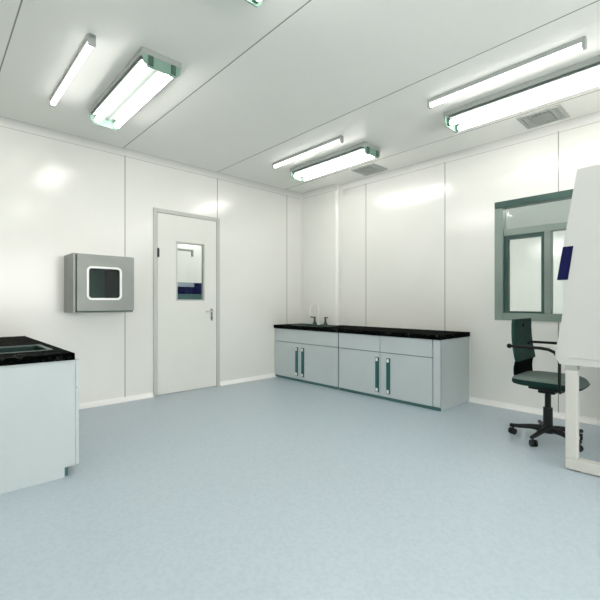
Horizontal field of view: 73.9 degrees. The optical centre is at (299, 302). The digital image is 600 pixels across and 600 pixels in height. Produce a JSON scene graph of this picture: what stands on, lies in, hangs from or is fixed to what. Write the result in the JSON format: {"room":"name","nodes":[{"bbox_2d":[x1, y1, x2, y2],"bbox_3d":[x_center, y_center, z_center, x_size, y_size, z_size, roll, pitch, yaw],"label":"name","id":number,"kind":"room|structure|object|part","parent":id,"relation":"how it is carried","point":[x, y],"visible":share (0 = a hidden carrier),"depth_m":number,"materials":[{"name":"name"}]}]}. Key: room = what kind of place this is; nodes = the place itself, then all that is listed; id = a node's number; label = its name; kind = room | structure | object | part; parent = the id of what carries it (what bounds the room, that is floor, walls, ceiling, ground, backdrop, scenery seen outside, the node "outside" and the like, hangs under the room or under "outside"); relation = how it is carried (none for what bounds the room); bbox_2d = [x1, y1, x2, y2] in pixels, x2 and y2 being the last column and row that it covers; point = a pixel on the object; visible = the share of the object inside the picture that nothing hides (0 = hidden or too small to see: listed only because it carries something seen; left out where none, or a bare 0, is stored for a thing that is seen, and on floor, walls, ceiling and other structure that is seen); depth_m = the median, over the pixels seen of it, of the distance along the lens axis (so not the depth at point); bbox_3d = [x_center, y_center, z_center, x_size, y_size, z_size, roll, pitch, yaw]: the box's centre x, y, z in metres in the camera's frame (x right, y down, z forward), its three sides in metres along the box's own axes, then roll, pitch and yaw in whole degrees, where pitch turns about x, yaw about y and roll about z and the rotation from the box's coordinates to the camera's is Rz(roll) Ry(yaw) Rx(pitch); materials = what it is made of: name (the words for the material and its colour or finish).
{"room":"clean room","nodes":[
{"label":"clean room","id":0,"kind":"room"},
{"bbox_2d":[0,126,299,403],"bbox_3d":[-2.137,-0.300,4.354,6.230,2.800,0.101,0,0,-43],"label":"wall","id":1,"kind":"structure","parent":0,"point":[58,199],"depth_m":4.42,"materials":[{"name":"grey paint"}]},
{"bbox_2d":[64,253,133,312],"bbox_3d":[-2.144,-0.188,4.193,0.570,0.575,0.587,0,0,-43],"label":"box","id":2,"kind":"object","parent":1,"relation":"attached to","point":[93,283],"visible":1,"depth_m":4.02,"materials":[{"name":"metal"}]},
{"bbox_3d":[-2.343,-0.190,4.395,0.361,0.366,0.020,0,0,-43],"label":"door","id":3,"kind":"part","parent":2,"relation":"part of","materials":[{"name":"teal"}]},
{"bbox_2d":[79,392,153,409],"bbox_3d":[-2.997,1.075,3.447,3.534,0.050,0.050,0,0,-43],"label":"baseboard","id":4,"kind":"structure","parent":1,"relation":"attached to","point":[145,395],"depth_m":4.37,"materials":[{"name":"white plastic"}]},
{"bbox_2d":[0,116,301,198],"bbox_3d":[-2.116,-1.665,4.259,5.930,0.069,0.069,0,0,-43],"label":"trim","id":5,"kind":"structure","parent":1,"relation":"attached to","point":[5,122],"depth_m":4.48,"materials":[{"name":"white"}]},
{"bbox_2d":[157,212,215,394],"bbox_3d":[-1.386,0.015,4.964,0.800,2.157,0.112,0,0,-43],"label":"door","id":6,"kind":"structure","parent":1,"relation":"in","point":[186,329],"depth_m":4.93,"materials":[{"name":"white metal"}]},
{"bbox_3d":[-1.383,-0.385,5.008,0.388,0.728,0.052,0,0,-43],"label":"vision panel frame","id":7,"kind":"part","parent":6,"relation":"part of","materials":[{"name":"grey"}]},
{"bbox_2d":[153,207,219,395],"bbox_3d":[-1.424,-0.007,5.010,0.898,2.215,0.110,0,0,-43],"label":"trim","id":8,"kind":"structure","parent":1,"relation":"attached to","point":[155,210],"depth_m":4.86,"materials":[{"name":"grey metal"}]},
{"bbox_2d":[220,373,276,385],"bbox_3d":[-0.698,1.075,5.599,0.968,0.050,0.050,0,0,-43],"label":"baseboard","id":9,"kind":"structure","parent":1,"relation":"attached to","point":[247,379],"depth_m":5.57,"materials":[{"name":"white"}]},
{"bbox_2d":[178,243,201,282],"bbox_3d":[-3.174,-0.200,6.685,7.900,2.600,0.100,0,0,-43],"label":"wall","id":10,"kind":"structure","parent":0,"point":[189,268],"depth_m":7.61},
{"bbox_2d":[178,248,193,256],"bbox_3d":[-2.608,-0.945,7.126,1.530,0.130,0.030,0,0,-43],"label":"duct","id":11,"kind":"object","parent":10,"relation":"attached to","point":[192,251],"visible":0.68,"depth_m":7.59,"materials":[{"name":"grey metal"}]},
{"bbox_2d":[0,377,599,599],"bbox_3d":[0.838,1.150,3.934,10.000,0.100,9.600,0,0,-43],"label":"floor","id":12,"kind":"structure","parent":0,"point":[275,488],"depth_m":2.12,"materials":[{"name":"plastic"}]},
{"bbox_2d":[0,358,78,493],"bbox_3d":[-2.524,0.732,2.692,1.477,0.737,1.696,0,0,-43],"label":"base cabinet","id":13,"kind":"object","parent":12,"relation":"on","point":[39,402],"visible":0.91,"depth_m":2.41,"materials":[{"name":"laminate"}]},
{"bbox_2d":[0,336,74,365],"bbox_3d":[-2.537,0.342,2.701,1.386,0.043,1.767,0,0,-43],"label":"countertop","id":14,"kind":"structure","parent":13,"relation":"on","point":[57,354],"depth_m":2.50,"materials":[{"name":"black stone"}]},
{"bbox_2d":[0,345,52,353],"bbox_3d":[-1.996,0.414,2.645,0.540,0.198,0.450,0,0,-43],"label":"sink","id":15,"kind":"object","parent":14,"relation":"in","point":[25,348],"visible":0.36,"depth_m":2.85,"materials":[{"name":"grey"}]},
{"bbox_3d":[-1.625,0.453,2.768,0.020,0.175,0.573,0,0,-43],"label":"drawer","id":16,"kind":"part","parent":13,"relation":"part of","materials":[{"name":"grey"}]},
{"bbox_3d":[-1.625,0.791,2.768,0.020,0.489,0.573,0,0,-43],"label":"door","id":17,"kind":"part","parent":13,"relation":"part of","materials":[{"name":"grey"}]},
{"bbox_2d":[178,282,201,299],"bbox_3d":[-1.892,0.385,6.851,2.200,1.430,0.410,0,0,-43],"label":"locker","id":18,"kind":"object","parent":12,"relation":"on","point":[186,291],"visible":0.12,"depth_m":6.63,"materials":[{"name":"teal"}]},
{"bbox_3d":[-2.168,-0.292,6.319,1.070,0.065,0.010,0,0,-43],"label":"label panel","id":19,"kind":"part","parent":18,"relation":"part of","materials":[{"name":"grey"}]},
{"bbox_2d":[275,328,338,389],"bbox_3d":[0.242,0.739,5.650,0.565,0.722,1.250,0,0,-43],"label":"base cabinet","id":20,"kind":"object","parent":12,"relation":"on","point":[311,357],"visible":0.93,"depth_m":5.40,"materials":[{"name":"metal"}]},
{"bbox_3d":[-0.183,0.818,5.730,0.014,0.493,0.547,0,0,-43],"label":"door","id":21,"kind":"part","parent":20,"relation":"part of","materials":[{"name":"laminate"}]},
{"bbox_3d":[-0.047,0.825,5.565,0.014,0.400,0.046,0,0,-43],"label":"handle","id":22,"kind":"part","parent":20,"relation":"part of","materials":[{"name":"teal metal"}]},
{"bbox_3d":[0.036,0.825,5.476,0.014,0.400,0.046,0,0,-43],"label":"handle","id":23,"kind":"part","parent":20,"relation":"part of","materials":[{"name":"teal"}]},
{"bbox_3d":[0.056,0.472,5.475,0.014,0.182,1.244,0,0,-43],"label":"drawer","id":24,"kind":"part","parent":20,"relation":"part of","materials":[{"name":"metal"}]},
{"bbox_3d":[0.243,0.818,5.275,0.014,0.493,0.695,0,0,-43],"label":"door","id":25,"kind":"part","parent":20,"relation":"part of","materials":[{"name":"laminate"}]},
{"bbox_2d":[339,333,468,410],"bbox_3d":[1.181,0.739,4.727,0.674,0.722,1.360,0,0,-43],"label":"base cabinet","id":26,"kind":"object","parent":12,"relation":"on","point":[424,373],"visible":0.98,"depth_m":4.34,"materials":[{"name":"laminate"}]},
{"bbox_3d":[0.704,0.472,4.783,0.014,0.182,0.621,0,0,-43],"label":"drawer","id":27,"kind":"part","parent":26,"relation":"part of","materials":[{"name":"metal"}]},
{"bbox_3d":[0.704,0.818,4.783,0.014,0.493,0.621,0,0,-43],"label":"door","id":28,"kind":"part","parent":26,"relation":"part of","materials":[{"name":"laminate"}]},
{"bbox_2d":[274,323,469,339],"bbox_3d":[0.754,0.354,5.185,0.672,0.048,2.637,0,0,-43],"label":"countertop","id":29,"kind":"structure","parent":26,"relation":"on","point":[365,330],"depth_m":4.70,"materials":[{"name":"black stone"}]},
{"bbox_2d":[295,324,330,326],"bbox_3d":[0.184,0.419,5.665,0.330,0.188,0.620,0,0,-43],"label":"sink","id":30,"kind":"object","parent":29,"relation":"in","point":[311,325],"visible":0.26,"depth_m":5.75,"materials":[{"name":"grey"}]},
{"bbox_2d":[309,303,319,324],"bbox_3d":[0.220,0.170,5.861,0.184,0.319,0.044,0,0,-36],"label":"gooseneck spout","id":31,"kind":"object","parent":29,"relation":"on","point":[313,303],"visible":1,"depth_m":5.88,"materials":[{"name":"white metal"}]},
{"bbox_3d":[0.884,0.825,4.570,0.014,0.400,0.046,0,0,-43],"label":"handle","id":32,"kind":"part","parent":26,"relation":"part of","materials":[{"name":"teal metal"}]},
{"bbox_3d":[0.986,0.825,4.461,0.014,0.400,0.046,0,0,-43],"label":"handle","id":33,"kind":"part","parent":26,"relation":"part of","materials":[{"name":"teal metal"}]},
{"bbox_3d":[1.139,0.472,4.317,0.014,0.182,0.642,0,0,-43],"label":"drawer","id":34,"kind":"part","parent":26,"relation":"part of","materials":[{"name":"metal"}]},
{"bbox_3d":[1.139,0.818,4.317,0.014,0.493,0.642,0,0,-43],"label":"door","id":35,"kind":"part","parent":26,"relation":"part of","materials":[{"name":"laminate"}]},
{"bbox_2d":[507,318,589,451],"bbox_3d":[1.997,0.620,3.215,0.618,0.960,0.540,0,0,-43],"label":"office chair","id":36,"kind":"object","parent":12,"relation":"on","point":[548,383],"visible":0.86,"depth_m":3.19,"materials":[{"name":"fabric"}]},
{"bbox_3d":[1.922,0.550,3.420,0.430,0.160,0.030,0,0,-43],"label":"plate","id":37,"kind":"part","parent":36,"relation":"part of","materials":[{"name":"black plastic"}]},
{"bbox_3d":[1.919,0.312,3.423,0.448,0.345,0.059,0,0,-43],"label":"backrest","id":38,"kind":"part","parent":36,"relation":"part of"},
{"bbox_3d":[1.864,1.013,3.282,0.243,0.056,0.048,0,0,37],"label":"leg","id":39,"kind":"part","parent":36,"relation":"part of","materials":[{"name":"black plastic"}]},
{"bbox_3d":[1.847,0.510,3.126,0.171,0.362,0.378,0,0,-43],"label":"armrest","id":40,"kind":"part","parent":36,"relation":"part of","materials":[{"name":"black plastic"}]},
{"bbox_3d":[1.862,1.013,3.105,0.243,0.056,0.048,0,0,-35],"label":"leg","id":41,"kind":"part","parent":36,"relation":"part of","materials":[{"name":"black plastic"}]},
{"bbox_3d":[2.118,0.510,3.379,0.171,0.362,0.378,0,0,-43],"label":"armrest","id":42,"kind":"part","parent":36,"relation":"part of","materials":[{"name":"black plastic"}]},
{"bbox_3d":[2.009,0.622,3.202,0.472,0.076,0.486,0,0,-43],"label":"seat","id":43,"kind":"part","parent":36,"relation":"part of","materials":[{"name":"fabric"}]},
{"bbox_3d":[2.029,1.013,3.047,0.048,0.056,0.243,0,0,-17],"label":"leg","id":44,"kind":"part","parent":36,"relation":"part of","materials":[{"name":"black"}]},
{"bbox_3d":[2.136,1.013,3.189,0.243,0.056,0.048,0,0,1],"label":"leg","id":45,"kind":"part","parent":36,"relation":"part of","materials":[{"name":"black plastic"}]},
{"bbox_2d":[555,164,599,476],"bbox_3d":[2.464,0.117,2.808,1.287,1.967,0.833,0,0,-43],"label":"fume hood","id":46,"kind":"object","parent":12,"relation":"on","point":[578,343],"visible":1,"depth_m":2.58,"materials":[{"name":"metal"}]},
{"bbox_3d":[1.800,0.726,2.635,0.065,0.596,0.065,0,0,-43],"label":"stand leg","id":47,"kind":"part","parent":46,"relation":"part of","materials":[{"name":"white metal"}]},
{"bbox_3d":[2.009,-0.229,2.382,0.030,1.277,0.833,0,0,-43],"label":"panel","id":48,"kind":"part","parent":46,"relation":"part of","materials":[{"name":"metal"}]},
{"bbox_3d":[2.039,1.059,2.379,0.065,0.070,0.767,0,0,-43],"label":"foot rail","id":49,"kind":"part","parent":46,"relation":"part of","materials":[{"name":"white metal"}]},
{"bbox_2d":[0,0,599,192],"bbox_3d":[0.285,-1.750,1.766,6.230,0.101,7.190,0,0,-43],"label":"ceiling","id":50,"kind":"structure","parent":0,"point":[255,88],"depth_m":2.92,"materials":[{"name":"grey paint"}]},
{"bbox_2d":[50,33,95,107],"bbox_3d":[-1.689,-1.665,2.925,0.046,0.070,1.100,0,0,-43],"label":"ceiling lamp","id":51,"kind":"object","parent":50,"relation":"attached to","point":[89,43],"visible":1,"depth_m":2.80,"materials":[{"name":"grey plastic"}]},
{"bbox_2d":[89,46,180,130],"bbox_3d":[-1.349,-1.641,3.168,0.280,0.118,1.202,0,0,-43],"label":"ceiling lamp","id":52,"kind":"object","parent":50,"relation":"attached to","point":[148,72],"visible":1,"depth_m":3.02,"materials":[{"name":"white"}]},
{"bbox_2d":[146,55,153,68],"bbox_3d":[-1.012,-1.625,2.692,0.034,0.066,0.046,0,0,-43],"label":"socket","id":53,"kind":"object","parent":52,"relation":"attached to","point":[149,58],"depth_m":2.67,"materials":[{"name":"green plastic"}]},
{"bbox_2d":[170,65,175,77],"bbox_3d":[-0.895,-1.625,2.801,0.034,0.066,0.046,0,0,-43],"label":"socket","id":54,"kind":"object","parent":52,"relation":"attached to","point":[172,67],"depth_m":2.78,"materials":[{"name":"green plastic"}]},
{"bbox_2d":[245,0,261,6],"bbox_3d":[0.097,-1.641,1.638,0.280,0.118,1.202,0,0,-43],"label":"ceiling lamp","id":55,"kind":"object","parent":50,"relation":"attached to","point":[256,3],"visible":1,"depth_m":2.12,"materials":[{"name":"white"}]},
{"bbox_2d":[273,135,343,168],"bbox_3d":[0.056,-1.665,4.462,0.046,0.070,1.100,0,0,-43],"label":"ceiling lamp","id":56,"kind":"object","parent":50,"relation":"attached to","point":[340,139],"visible":1,"depth_m":4.38,"materials":[{"name":"grey plastic"}]},
{"bbox_2d":[290,142,379,181],"bbox_3d":[0.380,-1.641,4.731,0.280,0.118,1.202,0,0,-43],"label":"ceiling lamp","id":57,"kind":"object","parent":50,"relation":"attached to","point":[364,151],"visible":1,"depth_m":4.61,"materials":[{"name":"grey plastic"}]},
{"bbox_2d":[351,163,387,175],"bbox_3d":[0.881,-1.692,5.084,0.315,0.016,0.340,0,0,-43],"label":"ceiling vent","id":58,"kind":"object","parent":50,"relation":"in","point":[371,168],"visible":1,"depth_m":5.06,"materials":[{"name":"grey metal"}]},
{"bbox_3d":[0.881,-1.686,5.084,0.160,0.004,0.160,0,0,-43],"label":"plate","id":59,"kind":"part","parent":58,"relation":"part of","materials":[{"name":"grey metal"}]},
{"bbox_2d":[427,36,586,108],"bbox_3d":[1.456,-1.665,2.951,0.046,0.070,1.100,0,0,-43],"label":"ceiling lamp","id":60,"kind":"object","parent":50,"relation":"attached to","point":[578,44],"visible":1,"depth_m":2.86,"materials":[{"name":"grey plastic"}]},
{"bbox_2d":[444,55,599,132],"bbox_3d":[1.791,-1.641,3.223,0.280,0.118,1.202,0,0,-43],"label":"ceiling lamp","id":61,"kind":"object","parent":50,"relation":"attached to","point":[584,75],"visible":1,"depth_m":3.15,"materials":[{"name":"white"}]},
{"bbox_2d":[445,118,451,125],"bbox_3d":[1.337,-1.625,3.591,0.034,0.066,0.046,0,0,-43],"label":"socket","id":62,"kind":"object","parent":61,"relation":"attached to","point":[448,120],"depth_m":3.57,"materials":[{"name":"green plastic"}]},
{"bbox_2d":[516,104,569,128],"bbox_3d":[2.224,-1.692,3.649,0.315,0.016,0.350,0,0,-43],"label":"ceiling vent","id":63,"kind":"object","parent":50,"relation":"in","point":[543,118],"visible":1,"depth_m":3.63,"materials":[{"name":"grey metal"}]},
{"bbox_3d":[2.224,-1.686,3.649,0.160,0.004,0.160,0,0,-43],"label":"plate","id":64,"kind":"part","parent":63,"relation":"part of","materials":[{"name":"grey metal"}]},
{"bbox_2d":[304,185,339,324],"bbox_3d":[0.318,-0.300,6.077,0.110,2.800,0.760,0,0,-43],"label":"wall","id":65,"kind":"structure","parent":0,"point":[322,211],"depth_m":5.98,"materials":[{"name":"white paint"}]},
{"bbox_2d":[300,197,303,322],"bbox_3d":[0.024,-0.300,6.278,0.045,2.800,0.045,0,0,-43],"label":"trim","id":66,"kind":"structure","parent":65,"relation":"attached to","point":[301,198],"depth_m":6.29,"materials":[{"name":"white metal"}]},
{"bbox_2d":[301,184,336,198],"bbox_3d":[0.256,-1.665,6.013,0.069,0.069,0.750,0,0,-43],"label":"trim","id":67,"kind":"structure","parent":65,"relation":"attached to","point":[332,187],"depth_m":5.99,"materials":[{"name":"white"}]},
{"bbox_2d":[340,187,343,324],"bbox_3d":[0.610,-0.300,5.806,0.035,2.800,0.035,0,0,-43],"label":"trim","id":68,"kind":"structure","parent":65,"relation":"attached to","point":[341,189],"depth_m":5.82,"materials":[{"name":"white metal"}]},
{"bbox_2d":[344,122,599,418],"bbox_3d":[2.523,-0.300,3.860,0.101,2.800,7.190,0,0,-43],"label":"wall","id":69,"kind":"structure","parent":0,"point":[419,246],"depth_m":4.52,"materials":[{"name":"grey paint"}]},
{"bbox_2d":[339,111,599,190],"bbox_3d":[2.717,-1.665,3.529,0.069,0.069,6.240,0,0,-43],"label":"trim","id":70,"kind":"structure","parent":69,"relation":"attached to","point":[591,118],"depth_m":4.31,"materials":[{"name":"white"}]},
{"bbox_2d":[495,189,572,321],"bbox_3d":[2.451,-0.440,3.921,0.102,1.250,0.997,0,0,-43],"label":"window","id":71,"kind":"structure","parent":69,"relation":"in","point":[503,236],"depth_m":4.07,"materials":[{"name":"metal"}]},
{"bbox_3d":[2.451,-1.030,3.921,0.102,0.070,0.997,0,0,-43],"label":"head frame","id":72,"kind":"part","parent":71,"relation":"part of","materials":[{"name":"grey metal"}]},
{"bbox_2d":[468,396,599,425],"bbox_3d":[3.367,1.075,2.849,0.050,0.050,4.360,0,0,-43],"label":"baseboard","id":73,"kind":"structure","parent":69,"relation":"attached to","point":[583,419],"depth_m":4.03,"materials":[{"name":"white"}]},
{"bbox_2d":[510,230,565,313],"bbox_3d":[5.276,-0.150,6.436,0.100,2.500,7.190,0,0,-43],"label":"wall","id":74,"kind":"structure","parent":0,"point":[525,254],"depth_m":7.42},
{"bbox_2d":[506,199,571,228],"bbox_3d":[3.899,-1.430,5.149,3.670,0.060,7.190,0,0,-43],"label":"ceiling","id":75,"kind":"structure","parent":0,"point":[557,211],"depth_m":6.34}
]}

